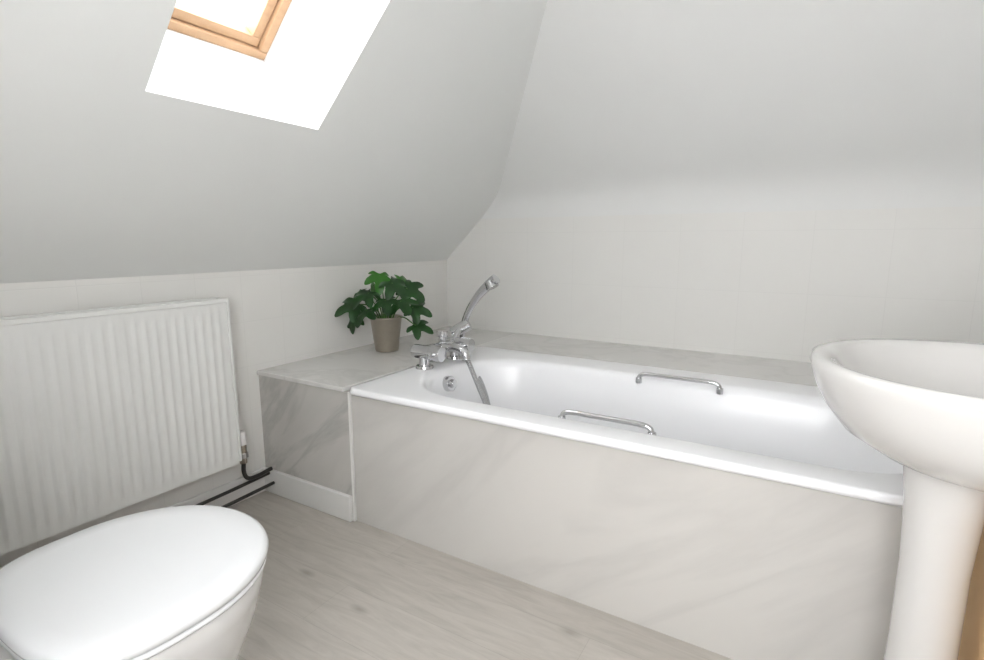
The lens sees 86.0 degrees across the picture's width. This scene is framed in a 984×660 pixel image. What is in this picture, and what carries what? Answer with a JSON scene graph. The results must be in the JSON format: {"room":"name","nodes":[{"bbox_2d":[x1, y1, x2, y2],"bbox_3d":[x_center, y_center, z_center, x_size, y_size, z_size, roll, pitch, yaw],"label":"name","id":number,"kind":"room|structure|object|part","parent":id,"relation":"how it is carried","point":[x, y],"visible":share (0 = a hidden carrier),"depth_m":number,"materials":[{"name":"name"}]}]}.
{"room":"bathroom","nodes":[
{"label":"bathroom","id":0,"kind":"room"},
{"bbox_2d":[0,260,447,567],"bbox_3d":[-1.171,0.274,2.219,0.001,1.022,3.370,6,11,30],"label":"wall","id":1,"kind":"structure","parent":0,"point":[278,317],"depth_m":2.37,"materials":[{"name":"paint"}]},
{"bbox_2d":[0,297,274,555],"bbox_3d":[-1.368,0.375,1.796,0.108,0.883,1.344,6,11,30],"label":"radiator","id":2,"kind":"object","parent":1,"relation":"attached to","point":[104,411],"visible":0.85,"depth_m":1.79,"materials":[{"name":"metal"}]},
{"bbox_3d":[-1.427,-0.042,1.666,0.012,0.018,1.162,6,11,30],"label":"rail","id":3,"kind":"part","parent":2,"relation":"part of","materials":[{"name":"metal"}]},
{"bbox_3d":[-1.370,-0.036,1.633,0.016,0.018,1.162,6,11,30],"label":"rail","id":4,"kind":"part","parent":2,"relation":"part of","materials":[{"name":"metal"}]},
{"bbox_2d":[169,468,265,507],"bbox_3d":[-1.430,0.798,1.855,0.014,0.110,1.440,6,11,30],"label":"baseboard","id":5,"kind":"structure","parent":1,"relation":"attached to","point":[223,500],"depth_m":2.30,"materials":[{"name":"white paint"}]},
{"bbox_2d":[0,0,546,283],"bbox_3d":[-0.615,-0.805,1.698,1.298,1.278,3.370,6,11,30],"label":"ceiling","id":6,"kind":"structure","parent":0,"point":[103,175],"depth_m":1.85,"materials":[{"name":"paint"}]},
{"bbox_2d":[145,0,389,129],"bbox_3d":[-0.646,-1.127,1.509,0.932,0.927,0.585,6,11,30],"label":"reveal","id":7,"kind":"object","parent":6,"relation":"attached to","point":[316,45],"visible":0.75,"depth_m":1.81,"materials":[{"name":"paint"}]},
{"bbox_2d":[167,17,266,59],"bbox_3d":[-1.034,-1.025,1.762,0.082,0.083,0.585,6,11,30],"label":"frame","id":8,"kind":"object","parent":7,"relation":"on","point":[177,25],"visible":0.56,"depth_m":1.83,"materials":[{"name":"brown wood"}]},
{"bbox_2d":[171,0,277,46],"bbox_3d":[-0.789,-1.284,1.570,0.592,0.584,0.521,6,11,30],"label":"window","id":9,"kind":"structure","parent":8,"relation":"in","point":[184,12],"depth_m":1.87,"materials":[{"name":"brown wood"}]},
{"bbox_3d":[-0.654,-1.329,1.767,0.567,0.560,0.035,6,11,30],"label":"sash","id":10,"kind":"part","parent":9,"relation":"part of","materials":[{"name":"brown wood"}]},
{"bbox_2d":[257,0,291,52],"bbox_3d":[-0.633,-1.331,1.795,0.641,0.633,0.030,6,11,30],"label":"frame","id":11,"kind":"object","parent":7,"relation":"attached to","point":[281,7],"visible":0.49,"depth_m":1.92,"materials":[{"name":"brown wood"}]},
{"bbox_2d":[228,490,732,659],"bbox_3d":[0.015,0.896,1.602,2.766,0.001,3.370,6,11,30],"label":"floor","id":12,"kind":"structure","parent":0,"point":[333,588],"depth_m":1.67,"materials":[{"name":"grey wood"}]},
{"bbox_2d":[0,505,268,659],"bbox_3d":[-0.821,0.544,0.991,0.512,0.897,0.793,6,11,30],"label":"toilet","id":13,"kind":"object","parent":12,"relation":"on","point":[177,582],"visible":1,"depth_m":1.04,"materials":[{"name":"ceramic"}]},
{"bbox_3d":[-0.740,0.524,1.125,0.502,0.018,0.467,6,11,30],"label":"seat","id":14,"kind":"part","parent":13,"relation":"part of","materials":[{"name":"plastic"}]},
{"bbox_2d":[257,326,970,659],"bbox_3d":[0.500,0.479,2.351,2.766,0.573,1.486,6,11,30],"label":"surround","id":15,"kind":"object","parent":12,"relation":"on","point":[734,566],"visible":0.78,"depth_m":1.66,"materials":[{"name":"white stone"}]},
{"bbox_3d":[-0.809,0.448,2.295,0.572,0.453,0.018,6,11,30],"label":"panel","id":16,"kind":"part","parent":15,"relation":"part of","materials":[{"name":"stone"}]},
{"bbox_3d":[-0.570,0.521,2.156,0.009,0.555,0.013,6,11,30],"label":"corner trim","id":17,"kind":"part","parent":15,"relation":"part of","materials":[{"name":"white paint"}]},
{"bbox_2d":[334,271,433,351],"bbox_3d":[-0.540,-0.096,2.764,0.441,0.425,0.380,6,11,30],"label":"plant","id":18,"kind":"object","parent":15,"relation":"on","point":[386,326],"visible":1,"depth_m":2.73,"materials":[{"name":"green plant"}]},
{"bbox_3d":[-0.561,0.018,2.810,0.174,0.185,0.174,6,11,30],"label":"pot","id":19,"kind":"part","parent":18,"relation":"part of","materials":[{"name":"beige ceramic"}]},
{"bbox_2d":[350,347,902,507],"bbox_3d":[0.542,0.438,2.026,2.010,0.432,0.990,6,11,30],"label":"bathtub","id":20,"kind":"object","parent":15,"relation":"in","point":[787,433],"visible":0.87,"depth_m":2.08,"materials":[{"name":"ceramic"}]},
{"bbox_3d":[-0.175,0.242,2.382,0.023,0.039,0.039,6,11,30],"label":"overflow knob","id":21,"kind":"part","parent":20,"relation":"part of","materials":[{"name":"silver metal"}]},
{"bbox_2d":[411,274,499,404],"bbox_3d":[-0.146,0.107,2.469,0.331,0.716,0.448,6,11,30],"label":"mixer tap","id":22,"kind":"object","parent":20,"relation":"on","point":[459,348],"depth_m":2.50,"materials":[{"name":"silver metal"}]},
{"bbox_3d":[0.364,0.299,1.701,0.317,0.049,0.017,6,11,30],"label":"handle","id":23,"kind":"part","parent":20,"relation":"part of","materials":[{"name":"silver metal"}]},
{"bbox_3d":[0.773,0.215,2.197,0.342,0.049,0.017,6,11,30],"label":"handle","id":24,"kind":"part","parent":20,"relation":"part of","materials":[{"name":"silver metal"}]},
{"bbox_3d":[0.381,0.614,1.606,2.190,0.555,0.018,6,11,30],"label":"panel","id":25,"kind":"part","parent":15,"relation":"part of","materials":[{"name":"stone"}]},
{"bbox_2d":[810,338,983,659],"bbox_3d":[0.950,0.484,1.023,0.644,1.005,0.590,6,11,30],"label":"basin","id":26,"kind":"object","parent":12,"relation":"on","point":[918,403],"visible":1,"depth_m":0.99,"materials":[{"name":"white ceramic"}]},
{"bbox_3d":[0.950,0.169,0.970,0.644,0.199,0.590,6,11,30],"label":"bowl","id":27,"kind":"part","parent":26,"relation":"part of","materials":[{"name":"white ceramic"}]},
{"bbox_2d":[447,206,983,362],"bbox_3d":[0.882,0.020,2.920,2.766,1.290,0.001,6,11,30],"label":"wall","id":28,"kind":"structure","parent":0,"point":[782,285],"depth_m":2.67,"materials":[{"name":"paint"}]},
{"bbox_2d":[481,0,983,218],"bbox_3d":[0.732,-1.029,2.222,2.494,1.010,1.035,6,11,30],"label":"ceiling","id":29,"kind":"structure","parent":0,"point":[628,107],"depth_m":2.21,"materials":[{"name":"paint"}]},
{"bbox_2d":[958,529,983,659],"bbox_3d":[1.056,0.657,0.914,0.324,0.700,0.245,6,11,30],"label":"trim","id":30,"kind":"structure","parent":0,"point":[972,640],"depth_m":1.04,"materials":[{"name":"brown wood"}]}
]}

